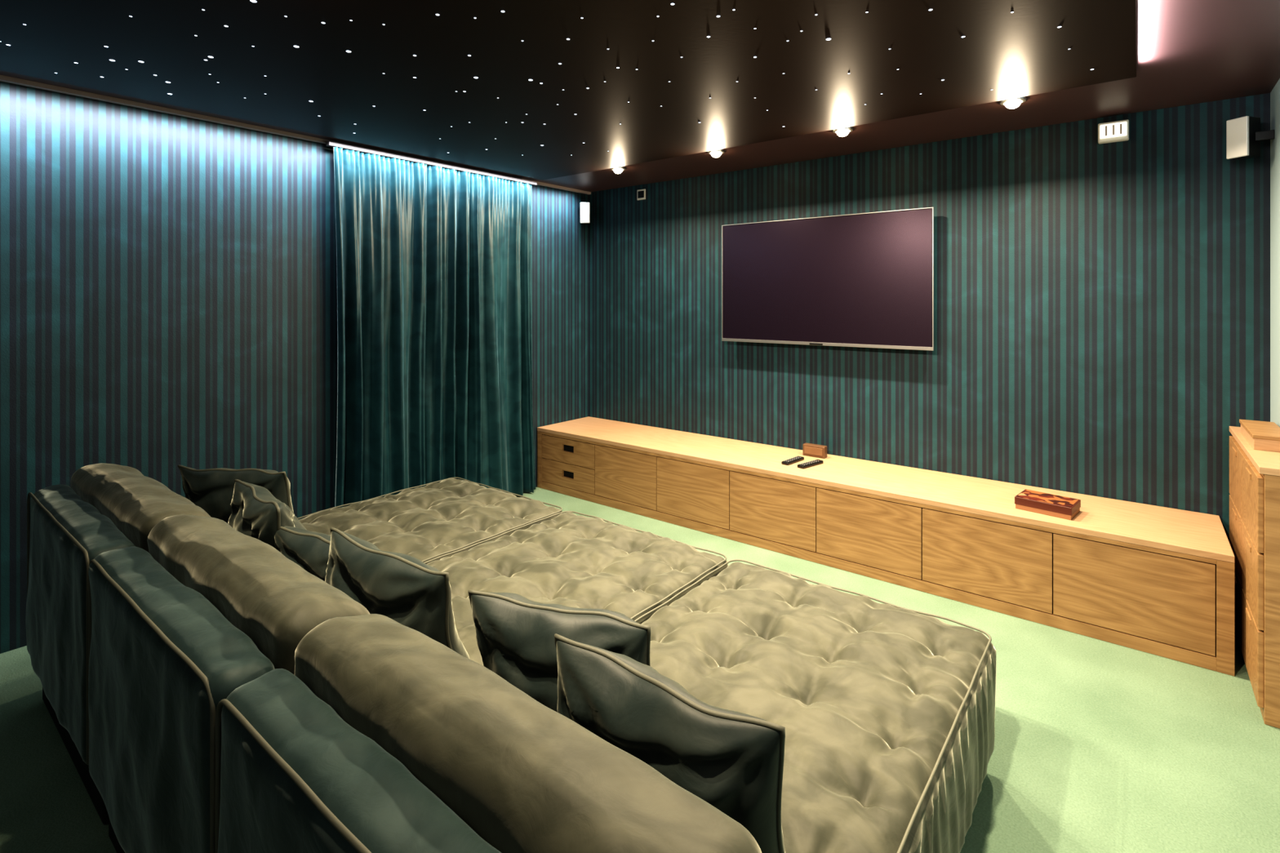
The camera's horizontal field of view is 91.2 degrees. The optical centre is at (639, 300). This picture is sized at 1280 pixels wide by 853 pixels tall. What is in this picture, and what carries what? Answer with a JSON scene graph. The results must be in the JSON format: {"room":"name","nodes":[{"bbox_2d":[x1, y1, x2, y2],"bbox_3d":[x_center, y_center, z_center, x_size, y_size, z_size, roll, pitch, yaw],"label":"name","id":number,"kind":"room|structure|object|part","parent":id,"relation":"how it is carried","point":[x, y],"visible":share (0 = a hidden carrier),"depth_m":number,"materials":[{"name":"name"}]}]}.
{"room":"home theater","nodes":[
{"label":"home theater","id":0,"kind":"room"},
{"bbox_2d":[0,81,588,653],"bbox_3d":[-2.182,0.275,3.413,0.100,2.450,5.640,0,0,38],"label":"wall","id":1,"kind":"structure","parent":0,"point":[168,282],"depth_m":3.13,"materials":[{"name":"paper"}]},
{"bbox_2d":[0,75,591,195],"bbox_3d":[-2.131,-0.940,3.373,0.030,0.020,5.440,0,0,38],"label":"trim","id":2,"kind":"structure","parent":1,"relation":"attached to","point":[2,78],"depth_m":3.15,"materials":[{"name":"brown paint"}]},
{"bbox_2d":[579,202,590,224],"bbox_3d":[-0.477,-0.750,5.398,0.096,0.178,0.089,0,0,0],"label":"wall speaker","id":3,"kind":"object","parent":1,"relation":"attached to","point":[584,213],"visible":1,"depth_m":5.35,"materials":[{"name":"white plastic"}]},
{"bbox_2d":[0,487,1279,852],"bbox_3d":[-0.473,1.550,2.059,4.460,0.100,5.640,0,0,38],"label":"floor","id":4,"kind":"structure","parent":0,"point":[1100,746],"depth_m":2.09,"materials":[{"name":"green carpet"}]},
{"bbox_2d":[25,462,996,852],"bbox_3d":[-0.573,1.065,2.167,2.908,0.870,1.900,0,0,38],"label":"sectional sofa","id":5,"kind":"object","parent":4,"relation":"on","point":[206,691],"visible":0.94,"depth_m":1.43,"materials":[{"name":"fabric"}]},
{"bbox_3d":[-1.871,1.007,2.079,0.966,0.637,0.143,0,0,38],"label":"frame","id":6,"kind":"part","parent":5,"relation":"part of","materials":[{"name":"fabric"}]},
{"bbox_2d":[71,462,211,552],"bbox_3d":[-1.771,0.846,2.212,0.962,0.430,0.220,0,0,38],"label":"cushion","id":7,"kind":"object","parent":5,"relation":"on","point":[133,503],"depth_m":2.09,"materials":[{"name":"fabric"}]},
{"bbox_3d":[-1.118,1.010,1.479,0.971,0.638,0.144,0,0,38],"label":"frame","id":8,"kind":"part","parent":5,"relation":"part of","materials":[{"name":"fabric"}]},
{"bbox_2d":[177,464,293,523],"bbox_3d":[-1.523,0.835,2.393,0.468,0.417,0.222,0,0,9],"label":"throw pillow","id":9,"kind":"object","parent":5,"relation":"on","point":[211,490],"visible":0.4,"depth_m":2.31,"materials":[{"name":"fabric"}]},
{"bbox_2d":[146,514,369,675],"bbox_3d":[-1.012,0.845,1.613,0.968,0.429,0.222,0,0,38],"label":"cushion","id":10,"kind":"object","parent":5,"relation":"on","point":[273,602],"depth_m":1.46,"materials":[{"name":"fabric"}]},
{"bbox_2d":[227,479,306,547],"bbox_3d":[-1.243,0.843,2.103,0.469,0.428,0.212,0,0,42],"label":"throw pillow","id":11,"kind":"object","parent":5,"relation":"on","point":[256,513],"visible":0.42,"depth_m":2.00,"materials":[{"name":"fabric"}]},
{"bbox_2d":[274,525,330,581],"bbox_3d":[-0.930,0.874,1.886,0.453,0.359,0.218,0,0,35],"label":"throw pillow","id":12,"kind":"object","parent":5,"relation":"on","point":[308,549],"visible":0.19,"depth_m":1.85,"materials":[{"name":"fabric"}]},
{"bbox_3d":[-0.362,1.009,0.882,0.966,0.641,0.148,0,0,38],"label":"frame","id":13,"kind":"part","parent":5,"relation":"part of","materials":[{"name":"fabric"}]},
{"bbox_2d":[324,527,469,658],"bbox_3d":[-0.632,0.840,1.618,0.506,0.422,0.210,0,0,36],"label":"throw pillow","id":14,"kind":"object","parent":5,"relation":"on","point":[402,588],"visible":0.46,"depth_m":1.51,"materials":[{"name":"fabric"}]},
{"bbox_2d":[294,613,761,852],"bbox_3d":[-0.260,0.845,1.013,0.966,0.430,0.222,0,0,38],"label":"cushion","id":15,"kind":"object","parent":5,"relation":"on","point":[519,774],"depth_m":0.90,"materials":[{"name":"fabric"}]},
{"bbox_2d":[467,589,650,711],"bbox_3d":[-0.166,0.851,1.374,0.444,0.399,0.229,0,0,31],"label":"throw pillow","id":16,"kind":"object","parent":5,"relation":"on","point":[515,633],"visible":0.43,"depth_m":1.31,"materials":[{"name":"fabric"}]},
{"bbox_2d":[554,633,785,852],"bbox_3d":[0.046,0.839,1.081,0.456,0.421,0.215,0,0,35],"label":"throw pillow","id":17,"kind":"object","parent":5,"relation":"on","point":[732,761],"visible":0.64,"depth_m":0.97,"materials":[{"name":"fabric"}]},
{"bbox_2d":[537,416,1235,675],"bbox_3d":[0.960,1.260,4.002,4.082,0.480,0.605,0,0,38],"label":"media cabinet","id":18,"kind":"object","parent":4,"relation":"on","point":[1157,580],"visible":0.99,"depth_m":3.24,"materials":[{"name":"brown wood"}]},
{"bbox_3d":[-0.555,1.350,4.832,0.568,0.182,0.018,0,0,38],"label":"drawer","id":19,"kind":"part","parent":18,"relation":"part of","materials":[{"name":"brown wood"}]},
{"bbox_3d":[-0.555,1.163,4.832,0.568,0.182,0.018,0,0,38],"label":"drawer","id":20,"kind":"part","parent":18,"relation":"part of","materials":[{"name":"brown wood"}]},
{"bbox_3d":[-0.106,1.256,4.476,0.569,0.369,0.018,0,0,38],"label":"door panel","id":21,"kind":"part","parent":18,"relation":"part of","materials":[{"name":"brown wood"}]},
{"bbox_3d":[0.343,1.256,4.120,0.568,0.369,0.018,0,0,38],"label":"door panel","id":22,"kind":"part","parent":18,"relation":"part of","materials":[{"name":"brown wood"}]},
{"bbox_3d":[0.789,1.256,3.767,0.564,0.369,0.018,0,0,38],"label":"door panel","id":23,"kind":"part","parent":18,"relation":"part of","materials":[{"name":"brown wood"}]},
{"bbox_2d":[781,456,804,465],"bbox_3d":[0.966,1.010,3.956,0.048,0.020,0.200,0,0,44],"label":"remote control","id":24,"kind":"object","parent":18,"relation":"on","point":[797,459],"visible":1,"depth_m":3.93,"materials":[{"name":"black plastic"}]},
{"bbox_2d":[797,459,823,468],"bbox_3d":[1.054,1.010,3.873,0.210,0.020,0.048,0,0,-40],"label":"remote control","id":25,"kind":"object","parent":18,"relation":"on","point":[815,462],"visible":1,"depth_m":3.85,"materials":[{"name":"black plastic"}]},
{"bbox_2d":[802,442,826,458],"bbox_3d":[1.144,0.983,4.099,0.150,0.075,0.054,0,0,38],"label":"box","id":26,"kind":"object","parent":18,"relation":"on","point":[808,449],"visible":1,"depth_m":4.08,"materials":[{"name":"brown wood"}]},
{"bbox_3d":[1.129,0.982,4.080,0.124,0.047,0.006,0,0,38],"label":"panel","id":27,"kind":"part","parent":26,"relation":"part of","materials":[{"name":"brown wood"}]},
{"bbox_3d":[1.235,1.256,3.413,0.565,0.369,0.018,0,0,38],"label":"door panel","id":28,"kind":"part","parent":18,"relation":"part of","materials":[{"name":"brown wood"}]},
{"bbox_3d":[0.778,1.058,3.777,3.978,0.019,0.020,0,0,38],"label":"rail","id":29,"kind":"part","parent":18,"relation":"part of","materials":[{"name":"brown wood"}]},
{"bbox_3d":[0.960,1.034,4.002,4.082,0.028,0.605,0,0,38],"label":"panel","id":30,"kind":"part","parent":18,"relation":"part of","materials":[{"name":"brown wood"}]},
{"bbox_3d":[1.679,1.256,3.061,0.562,0.369,0.018,0,0,38],"label":"door panel","id":31,"kind":"part","parent":18,"relation":"part of","materials":[{"name":"brown wood"}]},
{"bbox_2d":[1014,488,1080,519],"bbox_3d":[1.982,0.990,3.048,0.176,0.060,0.236,0,0,-44],"label":"game box","id":32,"kind":"object","parent":18,"relation":"on","point":[1062,507],"visible":1,"depth_m":3.00,"materials":[{"name":"brown wood"}]},
{"bbox_3d":[2.118,1.256,2.713,0.550,0.369,0.018,0,0,38],"label":"door panel","id":33,"kind":"part","parent":18,"relation":"part of","materials":[{"name":"brown wood"}]},
{"bbox_2d":[1229,426,1279,728],"bbox_3d":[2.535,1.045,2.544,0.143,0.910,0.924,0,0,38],"label":"drawer unit","id":34,"kind":"object","parent":4,"relation":"on","point":[1254,474],"visible":0.87,"depth_m":2.25,"materials":[{"name":"brown wood"}]},
{"bbox_3d":[2.617,0.665,2.758,0.005,0.020,0.120,0,0,38],"label":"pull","id":35,"kind":"part","parent":34,"relation":"part of","materials":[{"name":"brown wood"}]},
{"bbox_3d":[2.617,0.940,2.758,0.005,0.020,0.120,0,0,38],"label":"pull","id":36,"kind":"part","parent":34,"relation":"part of","materials":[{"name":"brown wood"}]},
{"bbox_3d":[2.624,1.041,2.752,0.016,0.268,0.438,0,0,38],"label":"drawer","id":37,"kind":"part","parent":34,"relation":"part of","materials":[{"name":"brown wood"}]},
{"bbox_3d":[2.624,0.766,2.752,0.016,0.268,0.438,0,0,38],"label":"drawer","id":38,"kind":"part","parent":34,"relation":"part of","materials":[{"name":"brown wood"}]},
{"bbox_3d":[2.624,1.316,2.752,0.016,0.268,0.438,0,0,38],"label":"drawer","id":39,"kind":"part","parent":34,"relation":"part of","materials":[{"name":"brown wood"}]},
{"bbox_3d":[2.340,0.665,2.409,0.005,0.020,0.120,0,0,38],"label":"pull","id":40,"kind":"part","parent":34,"relation":"part of","materials":[{"name":"brown wood"}]},
{"bbox_3d":[2.340,0.940,2.409,0.005,0.020,0.120,0,0,38],"label":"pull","id":41,"kind":"part","parent":34,"relation":"part of","materials":[{"name":"brown wood"}]},
{"bbox_3d":[2.340,1.215,2.409,0.005,0.020,0.120,0,0,38],"label":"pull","id":42,"kind":"part","parent":34,"relation":"part of","materials":[{"name":"brown wood"}]},
{"bbox_3d":[2.347,0.766,2.403,0.016,0.268,0.438,0,0,38],"label":"drawer","id":43,"kind":"part","parent":34,"relation":"part of","materials":[{"name":"brown wood"}]},
{"bbox_3d":[2.347,1.041,2.403,0.016,0.268,0.438,0,0,38],"label":"drawer","id":44,"kind":"part","parent":34,"relation":"part of","materials":[{"name":"brown wood"}]},
{"bbox_3d":[2.347,1.316,2.403,0.016,0.268,0.438,0,0,38],"label":"drawer","id":45,"kind":"part","parent":34,"relation":"part of","materials":[{"name":"brown wood"}]},
{"bbox_2d":[1239,419,1279,452],"bbox_3d":[2.592,0.560,2.603,0.111,0.060,0.408,0,0,38],"label":"storage box","id":46,"kind":"object","parent":34,"relation":"on","point":[1260,435],"visible":1,"depth_m":2.52,"materials":[{"name":"brown wood"}]},
{"bbox_3d":[2.592,0.537,2.603,0.111,0.015,0.408,0,0,38],"label":"lid","id":47,"kind":"part","parent":46,"relation":"part of","materials":[{"name":"brown wood"}]},
{"bbox_2d":[0,0,1279,191],"bbox_3d":[-0.473,-1.000,2.059,4.460,0.100,5.640,0,0,38],"label":"ceiling","id":48,"kind":"structure","parent":0,"point":[1188,51],"depth_m":2.94,"materials":[{"name":"brown paint"}]},
{"bbox_2d":[326,141,537,185],"bbox_3d":[-1.327,-0.918,4.306,0.040,0.024,1.620,0,0,38],"label":"rail","id":49,"kind":"object","parent":48,"relation":"attached to","point":[329,144],"depth_m":4.13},
{"bbox_2d":[333,146,535,507],"bbox_3d":[-1.307,0.293,4.306,0.138,2.390,1.592,0,0,38],"label":"curtain","id":50,"kind":"object","parent":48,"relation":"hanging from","point":[434,366],"visible":0.86,"depth_m":4.20,"materials":[{"name":"fabric"}]},
{"bbox_2d":[0,0,1136,180],"bbox_3d":[-0.769,-0.935,1.895,3.560,0.030,4.575,0,0,38],"label":"ceiling panel","id":51,"kind":"object","parent":48,"relation":"attached to","point":[633,117],"visible":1,"depth_m":2.39,"materials":[{"name":"black paint"}]},
{"bbox_2d":[5,0,1093,146],"bbox_3d":[-0.773,-0.920,1.848,3.353,0.004,4.272,0,0,38],"label":"lights","id":52,"kind":"object","parent":51,"relation":"in","point":[253,1],"depth_m":2.29},
{"bbox_2d":[610,166,625,173],"bbox_3d":[-0.158,-0.942,4.502,0.110,0.063,0.110,0,0,38],"label":"recessed light","id":53,"kind":"object","parent":48,"relation":"in","point":[619,170],"visible":0.72,"depth_m":4.48,"materials":[{"name":"silver metal"}]},
{"bbox_2d":[707,149,724,157],"bbox_3d":[0.485,-0.942,3.993,0.110,0.063,0.110,0,0,38],"label":"recessed light","id":54,"kind":"object","parent":48,"relation":"in","point":[715,153],"visible":0.75,"depth_m":3.97,"materials":[{"name":"silver metal"}]},
{"bbox_2d":[832,127,853,137],"bbox_3d":[1.127,-0.942,3.483,0.110,0.063,0.110,0,0,38],"label":"recessed light","id":55,"kind":"object","parent":48,"relation":"in","point":[842,132],"visible":0.72,"depth_m":3.46,"materials":[{"name":"silver metal"}]},
{"bbox_2d":[1000,97,1026,109],"bbox_3d":[1.770,-0.942,2.974,0.110,0.063,0.110,0,0,38],"label":"recessed light","id":56,"kind":"object","parent":48,"relation":"in","point":[1014,103],"visible":0.75,"depth_m":2.95,"materials":[{"name":"silver metal"}]},
{"bbox_2d":[588,93,1270,541],"bbox_3d":[1.247,0.275,4.230,4.260,2.450,0.100,0,0,38],"label":"wall","id":57,"kind":"structure","parent":0,"point":[1102,311],"depth_m":3.52,"materials":[{"name":"paper"}]},
{"bbox_2d":[636,189,645,199],"bbox_3d":[0.011,-0.868,5.137,0.085,0.085,0.015,0,0,38],"label":"wall sensor","id":58,"kind":"object","parent":57,"relation":"attached to","point":[641,193],"visible":1,"depth_m":5.13,"materials":[{"name":"white plastic"}]},
{"bbox_2d":[721,207,933,351],"bbox_3d":[1.186,-0.127,4.155,1.436,0.843,0.094,0,0,38],"label":"television","id":59,"kind":"object","parent":57,"relation":"attached to","point":[862,280],"visible":1,"depth_m":4.05,"materials":[{"name":"black plastic"}]},
{"bbox_2d":[1097,119,1128,144],"bbox_3d":[2.418,-0.862,3.201,0.126,0.100,0.059,0,0,38],"label":"air vent","id":60,"kind":"object","parent":57,"relation":"attached to","point":[1117,131],"visible":1,"depth_m":3.18,"materials":[{"name":"white plastic"}]},
{"bbox_2d":[1099,121,1126,138],"bbox_3d":[2.405,-0.865,3.185,0.110,0.070,0.012,0,0,38],"label":"diffuser","id":61,"kind":"object","parent":60,"relation":"attached to","point":[1111,130],"depth_m":3.18,"materials":[{"name":"white plastic"}]},
{"bbox_2d":[1226,115,1275,159],"bbox_3d":[2.759,-0.737,2.829,0.105,0.178,0.130,0,0,-16],"label":"wall speaker","id":62,"kind":"object","parent":57,"relation":"attached to","point":[1244,135],"visible":1,"depth_m":2.82,"materials":[{"name":"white plastic"}]},
{"bbox_2d":[1226,115,1248,159],"bbox_3d":[2.709,-0.737,2.840,0.014,0.178,0.082,0,0,-16],"label":"grille","id":63,"kind":"object","parent":62,"relation":"attached to","point":[1237,129],"depth_m":2.83,"materials":[{"name":"white plastic"}]},
{"bbox_2d":[1270,78,1279,426],"bbox_3d":[1.235,0.275,0.705,0.100,2.450,5.640,0,0,38],"label":"wall","id":64,"kind":"structure","parent":0,"point":[1275,93],"depth_m":2.76,"materials":[{"name":"white paint"}]}
]}

